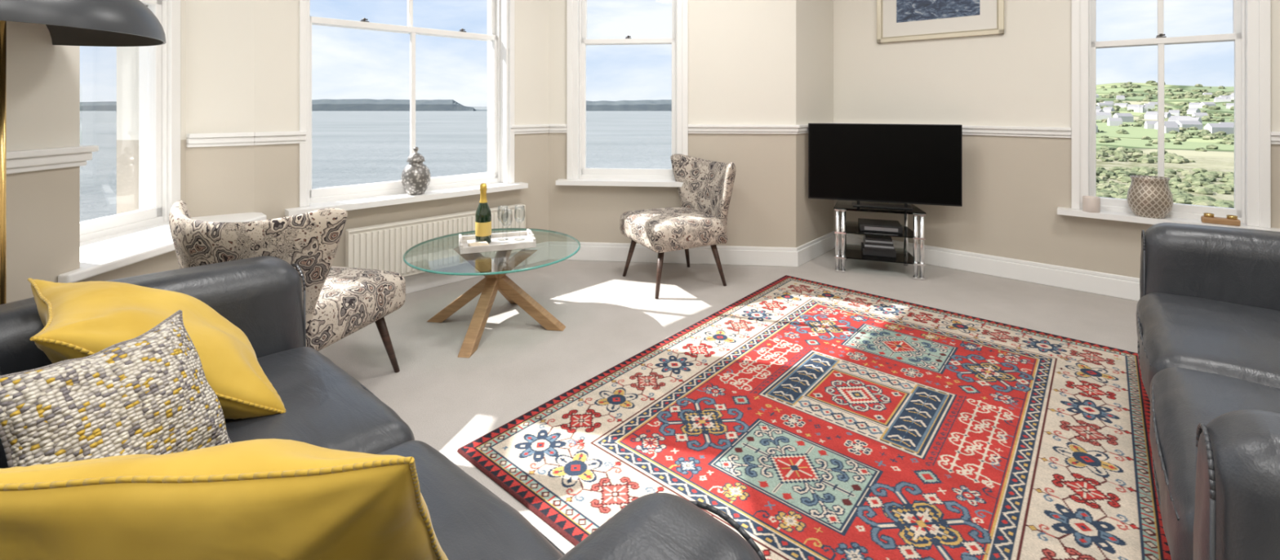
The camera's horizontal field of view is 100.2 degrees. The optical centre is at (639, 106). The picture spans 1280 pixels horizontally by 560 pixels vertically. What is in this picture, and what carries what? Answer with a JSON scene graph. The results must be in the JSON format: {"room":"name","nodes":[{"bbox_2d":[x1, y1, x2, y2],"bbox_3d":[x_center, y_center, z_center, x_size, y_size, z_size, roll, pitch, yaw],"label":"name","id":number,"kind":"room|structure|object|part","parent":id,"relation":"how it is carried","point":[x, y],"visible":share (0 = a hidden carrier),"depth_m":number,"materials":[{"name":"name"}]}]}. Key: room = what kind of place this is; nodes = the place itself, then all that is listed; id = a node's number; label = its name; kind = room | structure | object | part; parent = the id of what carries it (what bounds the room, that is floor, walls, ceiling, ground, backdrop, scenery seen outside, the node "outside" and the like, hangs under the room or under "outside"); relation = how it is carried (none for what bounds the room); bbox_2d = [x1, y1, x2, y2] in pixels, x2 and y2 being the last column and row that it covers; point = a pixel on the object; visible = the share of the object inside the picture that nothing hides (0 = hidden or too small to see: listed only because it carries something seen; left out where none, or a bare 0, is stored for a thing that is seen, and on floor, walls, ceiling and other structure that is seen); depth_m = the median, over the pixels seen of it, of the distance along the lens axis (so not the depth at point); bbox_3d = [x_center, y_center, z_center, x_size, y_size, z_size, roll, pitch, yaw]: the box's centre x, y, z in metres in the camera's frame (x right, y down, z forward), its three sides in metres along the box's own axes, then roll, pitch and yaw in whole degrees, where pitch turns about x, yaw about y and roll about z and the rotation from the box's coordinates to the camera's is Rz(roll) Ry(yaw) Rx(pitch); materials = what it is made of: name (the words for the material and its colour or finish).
{"room":"living room","nodes":[
{"label":"living room","id":0,"kind":"room"},
{"bbox_2d":[6,21,79,302],"bbox_3d":[-2.105,-0.250,1.419,0.410,2.900,2.901,0,0,0],"label":"wall","id":1,"kind":"structure","parent":0,"point":[43,77],"depth_m":1.75,"materials":[{"name":"paint"}]},
{"bbox_2d":[6,145,98,173],"bbox_3d":[-1.917,0.175,1.017,0.105,0.070,1.791,0,0,0],"label":"trim","id":2,"kind":"structure","parent":1,"relation":"attached to","point":[30,160],"depth_m":1.75,"materials":[{"name":"white paint"}]},
{"bbox_2d":[57,212,266,283],"bbox_3d":[-2.143,0.586,2.334,0.435,0.035,1.069,0,0,0],"label":"window sill","id":3,"kind":"structure","parent":1,"relation":"attached to","point":[102,255],"depth_m":2.16,"materials":[{"name":"white paint"}]},
{"bbox_2d":[80,250,180,281],"bbox_3d":[-2.140,0.900,2.375,0.340,0.600,0.990,0,0,0],"label":"wall","id":4,"kind":"structure","parent":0,"point":[167,261],"depth_m":2.16,"materials":[{"name":"beige paint"}]},
{"bbox_2d":[116,0,186,213],"bbox_3d":[-2.466,-0.250,2.247,0.332,2.900,1.297,0,0,0],"label":"wall","id":5,"kind":"structure","parent":0,"point":[127,57],"depth_m":2.69,"materials":[{"name":"paint"}]},
{"bbox_2d":[80,0,161,235],"bbox_3d":[-2.363,0.006,2.314,0.040,1.072,0.640,0,0,-1],"label":"window","id":6,"kind":"structure","parent":5,"relation":"in","point":[154,209],"depth_m":2.59,"materials":[{"name":"white paint"}]},
{"bbox_2d":[80,0,180,242],"bbox_3d":[-2.390,-0.453,2.314,0.170,2.054,0.750,0,0,-1],"label":"frame","id":7,"kind":"object","parent":5,"relation":"attached to","point":[171,9],"visible":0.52,"depth_m":2.63,"materials":[{"name":"white paint"}]},
{"bbox_2d":[186,0,254,217],"bbox_3d":[-2.351,-0.250,2.921,0.562,2.900,0.403,0,0,0],"label":"wall","id":8,"kind":"structure","parent":0,"point":[220,33],"depth_m":2.79,"materials":[{"name":"paint"}]},
{"bbox_2d":[186,132,254,147],"bbox_3d":[-2.179,0.175,2.785,0.259,0.070,0.167,0,0,0],"label":"trim","id":9,"kind":"structure","parent":8,"relation":"attached to","point":[236,139],"depth_m":2.77,"materials":[{"name":"white paint"}]},
{"bbox_2d":[254,0,548,266],"bbox_3d":[-1.494,-0.250,3.702,1.551,2.900,1.663,0,0,0],"label":"wall","id":10,"kind":"structure","parent":0,"point":[277,22],"depth_m":3.30,"materials":[{"name":"paint"}]},
{"bbox_2d":[254,130,306,145],"bbox_3d":[-1.972,0.175,2.939,0.192,0.070,0.192,0,0,0],"label":"trim","id":11,"kind":"structure","parent":10,"relation":"attached to","point":[300,136],"depth_m":2.93,"materials":[{"name":"white paint"}]},
{"bbox_2d":[309,0,497,197],"bbox_3d":[-1.540,-0.442,3.602,1.263,1.967,0.085,0,0,-45],"label":"window","id":12,"kind":"structure","parent":10,"relation":"in","point":[353,188],"depth_m":3.58,"materials":[{"name":"white paint"}]},
{"bbox_3d":[-1.555,-0.958,3.618,1.263,0.935,0.041,0,0,-45],"label":"upper sash","id":13,"kind":"part","parent":12,"relation":"part of","materials":[{"name":"white wood"}]},
{"bbox_2d":[284,182,528,216],"bbox_3d":[-1.442,0.588,3.502,1.507,0.035,0.220,0,0,-45],"label":"sill","id":14,"kind":"structure","parent":10,"relation":"attached to","point":[349,204],"depth_m":3.35,"materials":[{"name":"white paint"}]},
{"bbox_2d":[400,146,431,195],"bbox_3d":[-1.453,0.417,3.470,0.179,0.307,0.179,0,0,0],"label":"ginger jar","id":15,"kind":"object","parent":14,"relation":"on","point":[415,176],"visible":1,"depth_m":3.42,"materials":[{"name":"silver metal"}]},
{"bbox_2d":[299,0,514,207],"bbox_3d":[-1.509,-0.468,3.575,1.372,2.084,0.262,0,0,-45],"label":"frame","id":16,"kind":"object","parent":10,"relation":"attached to","point":[504,9],"visible":0.83,"depth_m":3.94,"materials":[{"name":"white paint"}]},
{"bbox_2d":[345,204,527,276],"bbox_3d":[-1.306,0.964,3.562,1.275,0.472,0.085,0,0,-45],"label":"radiator","id":17,"kind":"object","parent":10,"relation":"attached to","point":[383,246],"visible":0.62,"depth_m":3.40,"materials":[{"name":"white metal"}]},
{"bbox_2d":[510,124,549,134],"bbox_3d":[-0.836,0.175,4.064,0.261,0.070,0.269,0,0,0],"label":"trim","id":18,"kind":"structure","parent":10,"relation":"attached to","point":[531,128],"depth_m":4.05,"materials":[{"name":"white paint"}]},
{"bbox_2d":[548,0,795,247],"bbox_3d":[0.167,-0.250,4.272,2.005,2.900,0.523,0,0,0],"label":"wall","id":19,"kind":"structure","parent":0,"point":[742,53],"depth_m":4.06,"materials":[{"name":"paint"}]},
{"bbox_2d":[548,124,566,133],"bbox_3d":[-0.641,0.175,4.174,0.150,0.070,0.050,0,0,0],"label":"trim","id":20,"kind":"structure","parent":19,"relation":"attached to","point":[553,128],"depth_m":4.17,"materials":[{"name":"white paint"}]},
{"bbox_2d":[403,241,797,293],"bbox_3d":[-0.446,1.130,3.528,3.245,0.140,1.344,0,0,0],"label":"baseboard","id":21,"kind":"structure","parent":19,"relation":"attached to","point":[595,251],"depth_m":4.05,"materials":[{"name":"white paint"}]},
{"bbox_2d":[555,177,683,186],"bbox_3d":[-0.101,0.588,4.123,1.077,0.035,0.170,0,0,6],"label":"sill","id":22,"kind":"structure","parent":19,"relation":"attached to","point":[582,181],"depth_m":4.06,"materials":[{"name":"white paint"}]},
{"bbox_2d":[566,0,688,179],"bbox_3d":[-0.092,-0.468,4.217,0.937,2.084,0.220,0,0,6],"label":"frame","id":23,"kind":"object","parent":19,"relation":"attached to","point":[573,7],"visible":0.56,"depth_m":4.15,"materials":[{"name":"white paint"}]},
{"bbox_2d":[581,0,675,175],"bbox_3d":[-0.090,-0.442,4.237,0.767,1.967,0.084,0,0,6],"label":"window","id":24,"kind":"structure","parent":19,"relation":"in","point":[643,171],"depth_m":4.21,"materials":[{"name":"white paint"}]},
{"bbox_3d":[-0.087,-0.958,4.259,0.767,0.935,0.040,0,0,6],"label":"upper sash","id":25,"kind":"part","parent":24,"relation":"part of","materials":[{"name":"white wood"}]},
{"bbox_2d":[688,124,799,133],"bbox_3d":[0.773,0.175,4.032,0.820,0.070,0.118,0,0,0],"label":"trim","id":26,"kind":"structure","parent":19,"relation":"attached to","point":[692,128],"depth_m":4.03,"materials":[{"name":"white paint"}]},
{"bbox_2d":[318,248,1137,554],"bbox_3d":[0.860,1.250,1.407,6.744,0.100,6.838,0,0,0],"label":"floor","id":27,"kind":"structure","parent":0,"point":[448,402],"depth_m":2.92,"materials":[{"name":"beige carpet"}]},
{"bbox_2d":[0,0,165,304],"bbox_3d":[-1.790,0.388,1.500,0.690,1.625,0.690,0,0,0],"label":"floor lamp","id":28,"kind":"object","parent":27,"relation":"on","point":[86,23],"visible":0.67,"depth_m":1.50,"materials":[{"name":"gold metal"}]},
{"bbox_3d":[-1.790,0.450,1.500,0.260,1.500,0.260,0,0,0],"label":"brass stem","id":29,"kind":"part","parent":28,"relation":"part of","materials":[{"name":"brown metal"}]},
{"bbox_3d":[-1.790,-0.315,1.500,0.690,0.220,0.690,0,0,0],"label":"lamp shade","id":30,"kind":"part","parent":28,"relation":"part of","materials":[{"name":"grey metal"}]},
{"bbox_2d":[168,200,405,373],"bbox_3d":[-1.407,0.784,2.173,0.776,0.839,0.696,0,0,13],"label":"accent chair","id":31,"kind":"object","parent":27,"relation":"on","point":[340,302],"visible":0.43,"depth_m":1.91,"materials":[{"name":"fabric"}]},
{"bbox_3d":[-1.393,0.824,2.235,0.587,0.187,0.570,0,0,13],"label":"seat","id":32,"kind":"part","parent":31,"relation":"part of","materials":[{"name":"fabric"}]},
{"bbox_2d":[0,255,766,559],"bbox_3d":[-0.811,0.798,0.922,1.892,0.805,0.942,0,0,41],"label":"leather sofa","id":33,"kind":"object","parent":27,"relation":"on","point":[326,406],"visible":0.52,"depth_m":1.20,"materials":[{"name":"grey leather"}]},
{"bbox_2d":[0,368,8,468],"bbox_3d":[-1.269,0.592,0.932,0.748,0.386,0.214,0,10,41],"label":"cushion","id":34,"kind":"object","parent":33,"relation":"on","point":[3,463],"depth_m":0.92,"materials":[{"name":"fabric"}]},
{"bbox_2d":[0,309,231,467],"bbox_3d":[-0.955,0.579,0.990,0.254,0.338,0.319,0,0,13],"label":"cushion","id":35,"kind":"object","parent":33,"relation":"on","point":[150,393],"visible":0.68,"depth_m":0.96,"materials":[{"name":"chunky woven wool fabric in grey"},{"name":"cream and mustard"}]},
{"bbox_3d":[-1.442,0.805,1.454,0.242,0.637,0.919,0,0,41],"label":"arm","id":36,"kind":"part","parent":33,"relation":"part of","materials":[{"name":"grey leather"}]},
{"bbox_2d":[27,277,286,419],"bbox_3d":[-1.159,0.572,1.283,0.528,0.482,0.536,0,0,41],"label":"cushion","id":37,"kind":"object","parent":33,"relation":"on","point":[82,319],"visible":0.72,"depth_m":1.21,"materials":[{"name":"fabric"}]},
{"bbox_2d":[0,438,448,559],"bbox_3d":[-0.566,0.628,0.757,0.599,0.521,0.426,0,0,-1],"label":"cushion","id":38,"kind":"object","parent":33,"relation":"on","point":[270,499],"visible":1,"depth_m":0.64,"materials":[{"name":"fabric"}]},
{"bbox_2d":[224,346,414,454],"bbox_3d":[-1.000,0.836,1.240,0.736,0.240,0.705,0,0,41],"label":"seat cushion","id":39,"kind":"object","parent":33,"relation":"on","point":[326,406],"depth_m":1.27,"materials":[{"name":"grey leather"}]},
{"bbox_2d":[376,440,563,559],"bbox_3d":[-0.468,0.834,0.782,0.734,0.240,0.703,0,0,41],"label":"seat cushion","id":40,"kind":"object","parent":33,"relation":"on","point":[469,522],"depth_m":0.95,"materials":[{"name":"grey leather"}]},
{"bbox_3d":[-0.196,0.806,0.371,0.241,0.635,0.918,0,0,41],"label":"arm","id":41,"kind":"part","parent":33,"relation":"part of","materials":[{"name":"grey leather"}]},
{"bbox_2d":[403,227,580,357],"bbox_3d":[-0.795,0.988,2.940,0.930,0.425,0.930,0,0,0],"label":"glass coffee table","id":42,"kind":"object","parent":27,"relation":"on","point":[495,279],"visible":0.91,"depth_m":2.88,"materials":[{"name":"teal"}]},
{"bbox_2d":[458,228,536,254],"bbox_3d":[-0.800,0.747,2.985,0.394,0.054,0.274,0,0,-20],"label":"serving tray","id":43,"kind":"object","parent":42,"relation":"on","point":[520,239],"visible":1,"depth_m":2.96,"materials":[{"name":"white wood"}]},
{"bbox_2d":[467,240,489,246],"bbox_3d":[-0.868,0.750,2.880,0.100,0.022,0.075,0,0,-29],"label":"folded napkin","id":44,"kind":"object","parent":43,"relation":"on","point":[479,243],"visible":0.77,"depth_m":2.87,"materials":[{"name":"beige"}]},
{"bbox_2d":[475,182,491,243],"bbox_3d":[-0.873,0.596,2.980,0.088,0.332,0.088,0,0,0],"label":"champagne bottle","id":45,"kind":"object","parent":43,"relation":"on","point":[483,214],"visible":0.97,"depth_m":2.95,"materials":[{"name":"green glass"}]},
{"bbox_3d":[-0.873,0.612,2.980,0.086,0.300,0.086,0,0,0],"label":"bottle glass","id":46,"kind":"part","parent":45,"relation":"part of","materials":[{"name":"green glass"}]},
{"bbox_2d":[619,154,735,298],"bbox_3d":[0.273,0.784,3.688,0.696,0.839,0.776,0,0,-26],"label":"accent chair","id":47,"kind":"object","parent":27,"relation":"on","point":[705,193],"visible":1,"depth_m":3.57,"materials":[{"name":"fabric"}]},
{"bbox_3d":[0.216,0.824,3.661,0.570,0.187,0.587,0,0,-26],"label":"seat","id":48,"kind":"part","parent":47,"relation":"part of","materials":[{"name":"fabric"}]},
{"bbox_2d":[457,275,1171,559],"bbox_3d":[0.894,1.192,2.200,1.850,0.009,2.530,0,0,41],"label":"patterned rug","id":49,"kind":"object","parent":27,"relation":"on","point":[828,422],"visible":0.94,"depth_m":1.91,"materials":[{"name":"fabric"}]},
{"bbox_2d":[833,200,926,279],"bbox_3d":[1.745,0.969,3.945,0.600,0.463,0.420,0,0,19],"label":"tv stand","id":50,"kind":"object","parent":27,"relation":"on","point":[904,256],"visible":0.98,"depth_m":3.85,"materials":[{"name":"black glass"}]},
{"bbox_2d":[857,217,902,257],"bbox_3d":[1.764,0.970,3.938,0.280,0.223,0.240,0,0,19],"label":"boxes","id":51,"kind":"object","parent":50,"relation":"on","point":[872,245],"visible":0.97,"depth_m":3.85,"materials":[{"name":"black plastic"}]},
{"bbox_2d":[808,123,962,209],"bbox_3d":[1.778,0.433,3.934,1.030,0.606,0.140,0,0,19],"label":"television","id":52,"kind":"object","parent":50,"relation":"on","point":[907,164],"visible":1,"depth_m":3.91,"materials":[{"name":"black plastic"}]},
{"bbox_2d":[1136,222,1279,559],"bbox_3d":[1.870,0.796,1.300,0.942,0.807,2.093,0,0,41],"label":"leather sofa","id":53,"kind":"object","parent":27,"relation":"on","point":[1208,307],"visible":1,"depth_m":1.44,"materials":[{"name":"grey leather"}]},
{"bbox_2d":[1136,293,1279,400],"bbox_3d":[2.044,0.834,1.681,0.701,0.240,0.834,0,0,41],"label":"seat cushion","id":54,"kind":"object","parent":53,"relation":"on","point":[1232,335],"depth_m":1.71,"materials":[{"name":"grey leather"}]},
{"bbox_3d":[2.486,0.804,1.990,0.917,0.636,0.244,0,0,41],"label":"arm","id":55,"kind":"part","parent":53,"relation":"part of","materials":[{"name":"grey leather"}]},
{"bbox_2d":[1149,367,1279,559],"bbox_3d":[1.518,0.834,1.074,0.707,0.239,0.834,0,0,41],"label":"seat cushion","id":56,"kind":"object","parent":53,"relation":"on","point":[1182,398],"depth_m":1.28,"materials":[{"name":"grey leather"}]},
{"bbox_3d":[1.272,0.803,0.593,0.916,0.636,0.241,0,0,41],"label":"arm","id":57,"kind":"part","parent":53,"relation":"part of","materials":[{"name":"grey leather"}]},
{"bbox_2d":[795,0,833,247],"bbox_3d":[1.342,-0.250,4.502,0.606,2.900,0.984,0,0,0],"label":"wall","id":58,"kind":"structure","parent":0,"point":[814,18],"depth_m":4.21,"materials":[{"name":"paint"}]},
{"bbox_2d":[795,231,835,266],"bbox_3d":[1.409,1.130,4.267,0.476,0.140,0.553,0,0,0],"label":"baseboard","id":59,"kind":"structure","parent":58,"relation":"attached to","point":[811,250],"depth_m":4.23,"materials":[{"name":"white paint"}]},
{"bbox_2d":[796,122,835,133],"bbox_3d":[1.409,0.175,4.259,0.477,0.070,0.569,0,0,0],"label":"trim","id":60,"kind":"structure","parent":58,"relation":"attached to","point":[803,128],"depth_m":4.05,"materials":[{"name":"white paint"}]},
{"bbox_2d":[833,0,1279,278],"bbox_3d":[3.009,-0.250,3.767,2.785,2.900,2.454,0,0,0],"label":"wall","id":61,"kind":"structure","parent":0,"point":[1014,188],"depth_m":3.76,"materials":[{"name":"paint"}]},
{"bbox_2d":[876,0,1004,43],"bbox_3d":[2.227,-0.830,4.019,0.850,0.650,0.027,0,0,41],"label":"framed picture","id":62,"kind":"object","parent":61,"relation":"attached to","point":[897,20],"visible":1,"depth_m":4.02,"materials":[{"name":"beige"}]},
{"bbox_2d":[896,0,979,22],"bbox_3d":[2.228,-0.830,4.021,0.560,0.350,0.002,0,0,41],"label":"print","id":63,"kind":"object","parent":62,"relation":"attached to","point":[907,11],"depth_m":4.03},
{"bbox_2d":[835,122,1071,137],"bbox_3d":[2.239,0.175,4.014,1.187,0.070,1.058,0,0,0],"label":"trim","id":64,"kind":"structure","parent":61,"relation":"attached to","point":[999,131],"depth_m":3.68,"materials":[{"name":"white paint"}]},
{"bbox_2d":[834,232,1140,301],"bbox_3d":[2.797,1.130,3.541,2.303,0.140,2.005,0,0,0],"label":"baseboard","id":65,"kind":"structure","parent":61,"relation":"attached to","point":[1122,286],"depth_m":3.65,"materials":[{"name":"white paint"}]},
{"bbox_2d":[1091,0,1241,217],"bbox_3d":[3.221,-0.392,3.307,0.681,2.067,0.084,0,0,41],"label":"window","id":66,"kind":"structure","parent":61,"relation":"in","point":[1176,207],"depth_m":3.27,"materials":[{"name":"white paint"}]},
{"bbox_2d":[1155,33,1166,37],"bbox_3d":[3.209,-0.432,3.294,0.044,0.025,0.035,0,0,41],"label":"fastener","id":67,"kind":"object","parent":66,"relation":"attached to","point":[1160,34],"visible":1,"depth_m":3.29,"materials":[{"name":"grey metal"}]},
{"bbox_3d":[3.235,-0.902,3.324,0.681,1.045,0.040,0,0,41],"label":"upper sash","id":68,"kind":"part","parent":66,"relation":"part of","materials":[{"name":"white wood"}]},
{"bbox_2d":[1057,206,1279,231],"bbox_3d":[3.145,0.688,3.220,0.991,0.035,0.170,0,0,41],"label":"sill","id":69,"kind":"structure","parent":61,"relation":"attached to","point":[1104,215],"depth_m":3.24,"materials":[{"name":"white paint"}]},
{"bbox_2d":[1082,195,1100,213],"bbox_3d":[2.870,0.623,3.400,0.087,0.094,0.087,0,0,0],"label":"candle jar","id":70,"kind":"object","parent":69,"relation":"on","point":[1090,203],"visible":1,"depth_m":3.37,"materials":[{"name":"beige"}]},
{"bbox_2d":[1126,175,1173,218],"bbox_3d":[3.100,0.551,3.253,0.206,0.239,0.206,0,0,0],"label":"patterned vase","id":71,"kind":"object","parent":69,"relation":"on","point":[1148,196],"visible":1,"depth_m":3.19,"materials":[{"name":"ceramic"}]},
{"bbox_2d":[1200,213,1240,226],"bbox_3d":[3.299,0.643,3.040,0.150,0.054,0.050,0,0,41],"label":"tealight holder","id":72,"kind":"object","parent":69,"relation":"on","point":[1209,218],"visible":1,"depth_m":3.02,"materials":[{"name":"brown wood"}]},
{"bbox_2d":[1071,0,1271,228],"bbox_3d":[3.208,-0.418,3.292,0.851,2.184,0.220,0,0,41],"label":"frame","id":73,"kind":"object","parent":61,"relation":"attached to","point":[1255,14],"visible":0.8,"depth_m":2.99,"materials":[{"name":"white paint"}]},
{"bbox_2d":[1271,131,1279,144],"bbox_3d":[3.701,0.175,2.744,0.494,0.070,0.414,0,0,0],"label":"trim","id":74,"kind":"structure","parent":61,"relation":"attached to","point":[1275,135],"depth_m":2.92,"materials":[{"name":"white paint"}]},
{"label":"outside","id":75,"kind":"structure","parent":0,"visible":0},
{"bbox_2d":[80,98,671,111],"bbox_3d":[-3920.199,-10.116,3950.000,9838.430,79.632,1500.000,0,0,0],"label":"headland","id":76,"kind":"structure","parent":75,"point":[325,104],"depth_m":3230.93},
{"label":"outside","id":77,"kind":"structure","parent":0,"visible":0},
{"bbox_2d":[1096,80,1234,208],"bbox_3d":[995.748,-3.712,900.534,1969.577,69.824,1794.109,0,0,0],"label":"hillside","id":78,"kind":"structure","parent":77,"point":[1199,119],"depth_m":141.82,"materials":[{"name":"green plant"}]},
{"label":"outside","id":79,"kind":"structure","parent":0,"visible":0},
{"bbox_2d":[80,106,671,222],"bbox_3d":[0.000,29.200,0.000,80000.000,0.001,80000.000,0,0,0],"label":"sea","id":80,"kind":"structure","parent":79,"point":[349,148],"depth_m":394.36,"materials":[{"name":"liquid"}]}
]}

